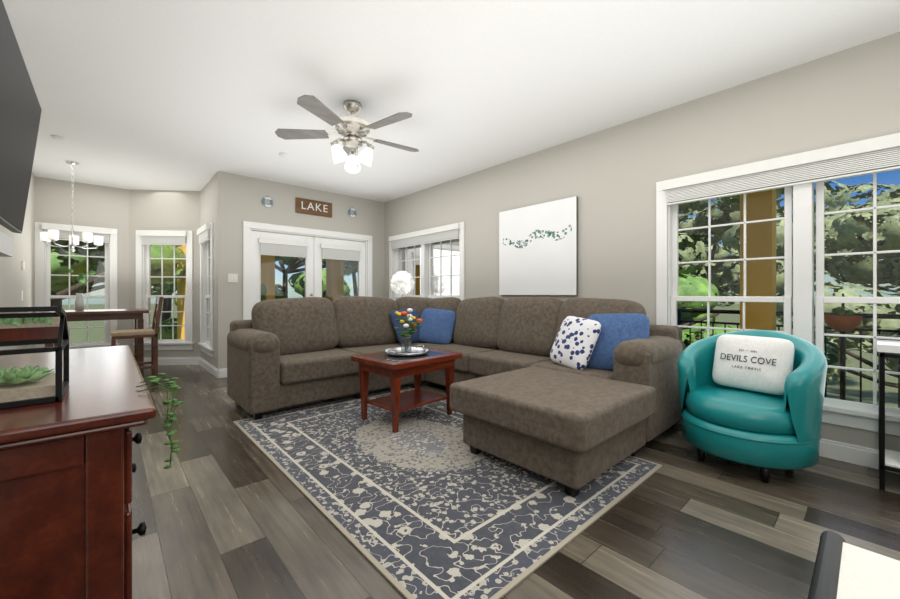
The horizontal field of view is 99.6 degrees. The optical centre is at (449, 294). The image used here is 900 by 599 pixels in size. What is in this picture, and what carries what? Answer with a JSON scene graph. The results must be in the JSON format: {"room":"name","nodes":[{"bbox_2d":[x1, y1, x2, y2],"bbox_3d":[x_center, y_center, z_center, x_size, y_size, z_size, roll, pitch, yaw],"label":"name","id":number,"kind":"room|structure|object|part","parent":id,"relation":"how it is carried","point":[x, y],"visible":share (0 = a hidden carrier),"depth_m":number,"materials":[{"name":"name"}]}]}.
{"room":"living room","nodes":[
{"label":"living room","id":0,"kind":"room"},
{"bbox_2d":[0,32,899,451],"bbox_3d":[-0.665,-0.260,2.936,4.780,2.780,10.774,0,0,-42],"label":"wall","id":1,"kind":"structure","parent":0,"point":[610,176],"depth_m":4.00,"materials":[{"name":"paint"}]},
{"bbox_2d":[0,0,41,256],"bbox_3d":[-1.995,-0.635,1.655,0.185,0.870,1.270,0,0,-42],"label":"tv","id":2,"kind":"object","parent":1,"relation":"attached to","point":[20,111],"visible":1,"depth_m":1.77,"materials":[{"name":"black plastic"}]},
{"bbox_2d":[21,261,24,269],"bbox_3d":[-5.067,-0.340,4.507,0.020,0.100,0.080,0,0,-42],"label":"switch plate","id":3,"kind":"object","parent":1,"relation":"attached to","point":[22,262],"depth_m":4.48,"materials":[{"name":"white plastic"}]},
{"bbox_2d":[41,223,110,242],"label":"window blinds","id":4,"kind":"object","parent":1,"relation":"attached to","point":[64,230],"depth_m":5.55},
{"bbox_2d":[138,230,187,244],"label":"window blinds","id":5,"kind":"object","parent":1,"relation":"attached to","point":[160,237],"depth_m":5.99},
{"bbox_2d":[228,274,237,282],"bbox_3d":[-2.977,-0.220,5.211,0.120,0.120,0.010,0,0,-42],"label":"switch plate","id":6,"kind":"object","parent":1,"relation":"attached to","point":[232,277],"depth_m":5.22,"materials":[{"name":"white plastic"}]},
{"bbox_2d":[262,195,356,216],"bbox_3d":[-2.139,-1.363,5.947,1.490,0.217,0.034,0,0,-42],"label":"wall decorations","id":7,"kind":"object","parent":1,"relation":"attached to","point":[271,204],"depth_m":5.52,"materials":[{"name":"white paint"}]},
{"bbox_2d":[295,197,331,217],"bbox_3d":[-2.128,-1.355,5.965,0.580,0.230,0.022,0,0,-42],"label":"sign","id":8,"kind":"object","parent":1,"relation":"attached to","point":[311,207],"visible":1,"depth_m":5.95,"materials":[{"name":"brown wood"}]},
{"bbox_2d":[389,223,459,248],"label":"window blinds","id":9,"kind":"object","parent":1,"relation":"attached to","point":[451,231],"depth_m":5.84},
{"bbox_2d":[499,196,577,294],"bbox_3d":[0.988,-0.510,4.402,0.038,1.040,1.060,0,0,-42],"label":"picture","id":10,"kind":"object","parent":1,"relation":"attached to","point":[538,249],"visible":1,"depth_m":4.33},
{"bbox_2d":[662,133,899,205],"label":"window blinds","id":11,"kind":"object","parent":1,"relation":"attached to","point":[868,156],"depth_m":2.72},
{"bbox_2d":[3,0,899,201],"bbox_3d":[-0.664,-1.710,2.934,4.780,0.120,10.770,0,0,-42],"label":"ceiling","id":12,"kind":"structure","parent":0,"point":[185,95],"depth_m":2.83,"materials":[{"name":"paint"}]},
{"bbox_2d":[51,135,64,140],"bbox_3d":[-4.117,-1.635,3.990,0.098,0.030,0.098,0,0,36],"label":"ceiling detector","id":13,"kind":"object","parent":12,"relation":"attached to","point":[60,138],"depth_m":3.97,"materials":[{"name":"white paint"}]},
{"bbox_2d":[40,161,102,251],"bbox_3d":[-4.743,-1.090,4.776,0.569,1.120,0.548,0,0,-42],"label":"chandelier","id":14,"kind":"object","parent":12,"relation":"hanging from","point":[53,235],"visible":1,"depth_m":4.72,"materials":[{"name":"white glass"}]},
{"bbox_2d":[279,153,287,157],"bbox_3d":[-1.960,-1.635,4.479,0.098,0.030,0.098,0,0,36],"label":"ceiling detector","id":15,"kind":"object","parent":12,"relation":"attached to","point":[284,155],"depth_m":4.45,"materials":[{"name":"white paint"}]},
{"bbox_2d":[275,95,418,173],"bbox_3d":[-0.807,-1.373,3.314,1.245,0.555,1.268,0,0,-42],"label":"ceiling fan","id":16,"kind":"object","parent":12,"relation":"hanging from","point":[352,129],"visible":1,"depth_m":3.23,"materials":[{"name":"silver metal"}]},
{"bbox_3d":[-0.831,-1.373,3.307,0.571,0.555,0.581,0,0,-42],"label":"motor","id":17,"kind":"part","parent":16,"relation":"part of","materials":[{"name":"silver metal"}]},
{"bbox_2d":[35,172,899,473],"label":"windows","id":18,"kind":"structure","parent":0,"point":[435,270],"depth_m":3.42,"materials":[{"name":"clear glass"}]},
{"bbox_2d":[258,238,308,257],"label":"window blinds","id":19,"kind":"object","parent":18,"relation":"attached to","point":[283,248],"depth_m":5.65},
{"bbox_2d":[131,365,899,598],"bbox_3d":[-0.664,1.190,2.934,4.780,0.120,10.770,0,0,-42],"label":"floor","id":20,"kind":"structure","parent":0,"point":[224,507],"depth_m":1.85,"materials":[{"name":"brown wood"}]},
{"bbox_2d":[0,345,155,598],"bbox_3d":[-1.450,0.705,1.335,0.548,0.850,1.555,0,0,-42],"label":"sideboard","id":21,"kind":"object","parent":20,"relation":"on","point":[68,467],"visible":1,"depth_m":0.89,"materials":[{"name":"brown wood"}]},
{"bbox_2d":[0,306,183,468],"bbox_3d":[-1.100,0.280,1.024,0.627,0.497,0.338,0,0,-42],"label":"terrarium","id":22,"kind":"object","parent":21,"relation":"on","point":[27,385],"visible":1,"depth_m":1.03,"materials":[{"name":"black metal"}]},
{"bbox_3d":[-1.221,0.152,0.956,0.345,0.228,0.266,0,0,-42],"label":"glass","id":23,"kind":"part","parent":22,"relation":"part of","materials":[{"name":"clear glass"}]},
{"bbox_3d":[-1.221,0.155,0.956,0.357,0.246,0.278,0,0,-42],"label":"frame","id":24,"kind":"part","parent":22,"relation":"part of","materials":[{"name":"black metal"}]},
{"bbox_2d":[45,309,148,375],"bbox_3d":[-4.772,0.675,5.150,1.040,0.910,0.800,0,0,-42],"label":"dining table","id":25,"kind":"object","parent":20,"relation":"on","point":[136,315],"visible":0.44,"depth_m":5.08,"materials":[{"name":"brown wood"}]},
{"bbox_2d":[66,269,95,310],"bbox_3d":[-4.915,-0.053,5.067,0.291,0.543,0.257,0,0,-42],"label":"vase","id":26,"kind":"object","parent":25,"relation":"on","point":[79,302],"visible":1,"depth_m":5.03,"materials":[{"name":"white ceramic"}]},
{"bbox_2d":[111,296,162,383],"bbox_3d":[-3.964,0.581,4.814,0.500,1.098,0.430,0,0,-42],"label":"dining chair","id":27,"kind":"object","parent":20,"relation":"on","point":[152,333],"visible":0.69,"depth_m":4.78,"materials":[{"name":"brown wood"}]},
{"bbox_2d":[390,271,414,296],"bbox_3d":[-0.748,0.381,5.981,0.390,1.498,0.373,0,0,-42],"label":"floor lamp","id":28,"kind":"object","parent":20,"relation":"on","point":[402,282],"visible":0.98,"depth_m":5.88,"materials":[{"name":"white glass"}]},
{"bbox_2d":[233,387,661,598],"bbox_3d":[-0.258,1.124,2.917,1.880,0.008,2.840,0,0,-42],"label":"rug","id":29,"kind":"object","parent":20,"relation":"on","point":[424,502],"visible":0.83,"depth_m":2.12,"materials":[{"name":"fabric"}]},
{"bbox_2d":[351,348,461,432],"bbox_3d":[-0.385,0.834,3.461,0.620,0.568,0.800,0,0,44],"label":"coffee table","id":30,"kind":"object","parent":29,"relation":"on","point":[395,369],"visible":0.96,"depth_m":3.33,"materials":[{"name":"brown wood"}]},
{"bbox_2d":[384,308,429,355],"bbox_3d":[-0.396,0.340,3.519,0.472,0.418,0.420,0,0,-42],"label":"flower arrangement","id":31,"kind":"object","parent":30,"relation":"on","point":[406,348],"visible":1,"depth_m":3.48,"materials":[{"name":"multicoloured plant"}]},
{"bbox_2d":[384,344,429,355],"bbox_3d":[-0.396,0.523,3.519,0.472,0.050,0.420,0,0,-42],"label":"tray","id":32,"kind":"object","parent":30,"relation":"on","point":[403,350],"depth_m":3.48,"materials":[{"name":"silver metal"}]},
{"bbox_2d":[400,334,411,353],"bbox_3d":[-0.404,0.459,3.512,0.104,0.165,0.104,0,0,-42],"label":"vase","id":33,"kind":"object","parent":32,"relation":"on","point":[406,345],"depth_m":3.47,"materials":[{"name":"clear glass"}]},
{"bbox_3d":[-0.385,0.556,3.461,0.656,0.009,0.489,0,0,-42],"label":"glass","id":34,"kind":"part","parent":30,"relation":"part of","materials":[{"name":"grey"}]},
{"bbox_2d":[227,296,685,447],"bbox_3d":[-0.153,0.570,3.568,2.752,1.096,3.432,0,0,-42],"label":"sofa","id":35,"kind":"object","parent":29,"relation":"on","point":[285,352],"visible":0.88,"depth_m":3.80,"materials":[{"name":"brown fabric"}]},
{"bbox_3d":[-1.924,0.733,3.691,0.260,0.645,0.860,0,0,-42],"label":"arm","id":36,"kind":"part","parent":35,"relation":"part of"},
{"bbox_3d":[-1.457,0.730,3.983,0.817,0.210,0.710,0,0,-42],"label":"seat","id":37,"kind":"part","parent":35,"relation":"part of","materials":[{"name":"brown fabric"}]},
{"bbox_2d":[416,308,455,344],"bbox_3d":[-0.176,0.410,4.874,0.369,0.449,0.458,0,0,-42],"label":"pillow","id":38,"kind":"object","parent":35,"relation":"on","point":[438,327],"depth_m":4.81,"materials":[{"name":"blue fabric"}]},
{"bbox_3d":[0.176,0.730,4.489,0.670,0.210,0.755,0,0,-42],"label":"seat","id":39,"kind":"part","parent":35,"relation":"part of","materials":[{"name":"brown fabric"}]},
{"bbox_3d":[0.687,0.730,3.922,0.670,0.210,0.755,0,0,-42],"label":"seat","id":40,"kind":"part","parent":35,"relation":"part of","materials":[{"name":"brown fabric"}]},
{"bbox_2d":[582,313,649,372],"bbox_3d":[1.369,0.395,3.157,0.249,0.474,0.537,0,0,-42],"label":"pillow","id":41,"kind":"object","parent":35,"relation":"on","point":[611,329],"depth_m":3.11,"materials":[{"name":"blue fabric"}]},
{"bbox_3d":[1.611,0.733,3.038,0.820,0.645,0.260,0,0,-42],"label":"arm","id":42,"kind":"part","parent":35,"relation":"part of"},
{"bbox_2d":[450,366,655,496],"bbox_3d":[0.701,0.874,2.643,0.998,0.488,1.030,0,0,-42],"label":"ottoman","id":43,"kind":"object","parent":29,"relation":"on","point":[573,433],"visible":1,"depth_m":2.31,"materials":[{"name":"brown fabric"}]},
{"bbox_2d":[677,330,826,482],"bbox_3d":[1.987,0.694,2.555,0.768,0.872,0.782,0,0,-42],"label":"barrel chair","id":44,"kind":"object","parent":20,"relation":"on","point":[755,398],"visible":1,"depth_m":2.40,"materials":[{"name":"teal leather"}]},
{"bbox_2d":[712,334,794,394],"bbox_3d":[2.057,0.470,2.598,0.204,0.362,0.446,0,0,-42],"label":"pillow","id":45,"kind":"object","parent":44,"relation":"on","point":[751,365],"depth_m":2.55,"materials":[{"name":"white fabric"}]},
{"bbox_2d":[807,530,899,598],"bbox_3d":[0.814,0.752,-0.105,0.630,0.756,1.355,0,0,-42],"label":"table","id":46,"kind":"object","parent":20,"relation":"on","point":[843,569],"visible":1,"depth_m":0.52,"materials":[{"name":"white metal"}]},
{"bbox_2d":[877,340,899,489],"bbox_3d":[2.922,0.710,1.952,0.335,0.840,0.970,0,0,-42],"label":"desk","id":47,"kind":"object","parent":20,"relation":"on","point":[889,460],"visible":1,"depth_m":2.19,"materials":[{"name":"white paint"}]},
{"label":"outside","id":48,"kind":"structure","parent":0,"visible":0},
{"bbox_2d":[62,303,897,407],"bbox_3d":[0.000,4.430,0.000,500.000,0.200,500.000,0,0,-42],"label":"ground","id":49,"kind":"structure","parent":48,"point":[835,392],"depth_m":26.37,"materials":[{"name":"green plant"}]},
{"bbox_2d":[51,238,67,248],"bbox_3d":[-13.106,-0.397,8.886,8.222,9.476,8.158,0,0,-42],"label":"tree","id":50,"kind":"object","parent":49,"relation":"on","point":[60,242],"depth_m":9.40,"materials":[{"name":"green plant"}]},
{"bbox_2d":[50,240,185,306],"bbox_3d":[-8.817,0.379,7.985,5.447,7.908,4.965,0,0,-42],"label":"tree","id":51,"kind":"object","parent":49,"relation":"on","point":[82,267],"depth_m":8.02,"materials":[{"name":"green plant"}]},
{"bbox_2d":[51,240,275,327],"bbox_3d":[-8.902,-0.019,12.285,8.372,8.724,8.430,0,0,-42],"label":"tree","id":52,"kind":"object","parent":49,"relation":"on","point":[99,250],"depth_m":11.21,"materials":[{"name":"green plant"}]},
{"bbox_2d":[177,245,185,338],"bbox_3d":[-5.342,1.190,8.055,0.280,6.280,3.980,0,0,-42],"label":"wall","id":53,"kind":"structure","parent":49,"relation":"on","point":[180,315],"depth_m":8.89,"materials":[{"name":"yellow paint"}]},
{"bbox_2d":[158,269,350,338],"bbox_3d":[-5.585,1.781,12.036,6.258,5.140,5.642,0,0,-42],"label":"tree","id":54,"kind":"object","parent":49,"relation":"on","point":[294,278],"depth_m":10.72,"materials":[{"name":"green plant"}]},
{"bbox_2d":[172,244,357,297],"bbox_3d":[-6.729,-0.543,16.002,8.265,9.762,8.513,0,0,-42],"label":"tree","id":55,"kind":"object","parent":49,"relation":"on","point":[292,265],"depth_m":16.12,"materials":[{"name":"green plant"}]},
{"bbox_2d":[293,257,357,295],"bbox_3d":[-4.741,-0.702,20.046,8.945,10.092,9.072,0,0,-42],"label":"tree","id":56,"kind":"object","parent":49,"relation":"on","point":[354,284],"depth_m":20.12,"materials":[{"name":"green plant"}]},
{"bbox_2d":[62,286,898,304],"bbox_3d":[0.000,-0.310,0.000,448.000,9.280,448.000,0,0,-42],"label":"hills","id":57,"kind":"structure","parent":49,"relation":"on","point":[292,293],"depth_m":159.76,"materials":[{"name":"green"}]},
{"bbox_2d":[679,209,723,250],"bbox_3d":[8.014,-0.937,18.138,9.227,10.547,8.914,0,0,-42],"label":"tree","id":58,"kind":"object","parent":49,"relation":"on","point":[690,224],"depth_m":14.53,"materials":[{"name":"green plant"}]},
{"bbox_2d":[677,274,739,347],"bbox_3d":[4.588,1.789,9.731,6.616,5.122,5.592,0,0,-42],"label":"tree","id":59,"kind":"object","parent":49,"relation":"on","point":[697,291],"depth_m":8.31,"materials":[{"name":"green plant"}]},
{"bbox_2d":[679,222,781,275],"bbox_3d":[14.290,-0.137,22.004,9.022,8.940,9.164,0,0,-42],"label":"tree","id":60,"kind":"object","parent":49,"relation":"on","point":[724,253],"depth_m":18.69,"materials":[{"name":"green plant"}]},
{"bbox_2d":[679,181,889,306],"bbox_3d":[8.427,0.329,12.132,8.174,8.037,8.994,0,0,-42],"label":"tree","id":61,"kind":"object","parent":49,"relation":"on","point":[731,204],"visible":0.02,"depth_m":10.23,"materials":[{"name":"green plant"}]},
{"bbox_2d":[776,282,899,387],"bbox_3d":[8.664,1.945,6.263,7.087,4.839,6.736,0,0,-42],"label":"tree","id":62,"kind":"object","parent":49,"relation":"on","point":[884,323],"depth_m":6.24,"materials":[{"name":"green plant"}]},
{"bbox_2d":[776,182,899,295],"bbox_3d":[16.309,0.211,13.699,10.395,8.246,9.482,0,0,-42],"label":"tree","id":63,"kind":"object","parent":49,"relation":"on","point":[889,193],"depth_m":12.88,"materials":[{"name":"green plant"}]},
{"bbox_2d":[827,198,899,288],"bbox_3d":[12.122,0.431,6.605,6.682,7.842,7.986,0,0,-42],"label":"tree","id":64,"kind":"object","parent":49,"relation":"on","point":[853,272],"depth_m":8.12,"materials":[{"name":"green plant"}]},
{"bbox_3d":[0.816,1.240,3.958,3.990,0.180,10.310,0,0,-42],"label":"floor","id":65,"kind":"structure","parent":48,"visible":0},
{"bbox_2d":[261,283,266,300],"bbox_3d":[-2.778,0.466,6.653,1.704,1.369,0.955,0,0,-42],"label":"plants","id":66,"kind":"object","parent":65,"relation":"on","point":[263,291],"depth_m":6.30,"materials":[{"name":"green plant"}]},
{"bbox_2d":[261,189,775,330],"bbox_3d":[0.842,-0.260,4.438,3.270,2.820,9.590,0,0,-42],"label":"column","id":67,"kind":"structure","parent":65,"relation":"on","point":[761,273],"depth_m":3.91,"materials":[{"name":"paint"}]},
{"bbox_2d":[677,293,899,407],"bbox_3d":[2.215,0.572,5.293,0.068,1.156,10.142,0,0,-42],"label":"railing","id":68,"kind":"object","parent":65,"relation":"on","point":[843,354],"depth_m":3.58,"materials":[{"name":"black metal"}]},
{"bbox_2d":[824,306,862,331],"bbox_3d":[3.580,0.224,3.466,0.246,0.232,0.246,0,0,36],"label":"hanging planter","id":69,"kind":"object","parent":68,"relation":"hanging from","point":[849,320],"depth_m":3.37,"materials":[{"name":"brown metal"}]}
]}

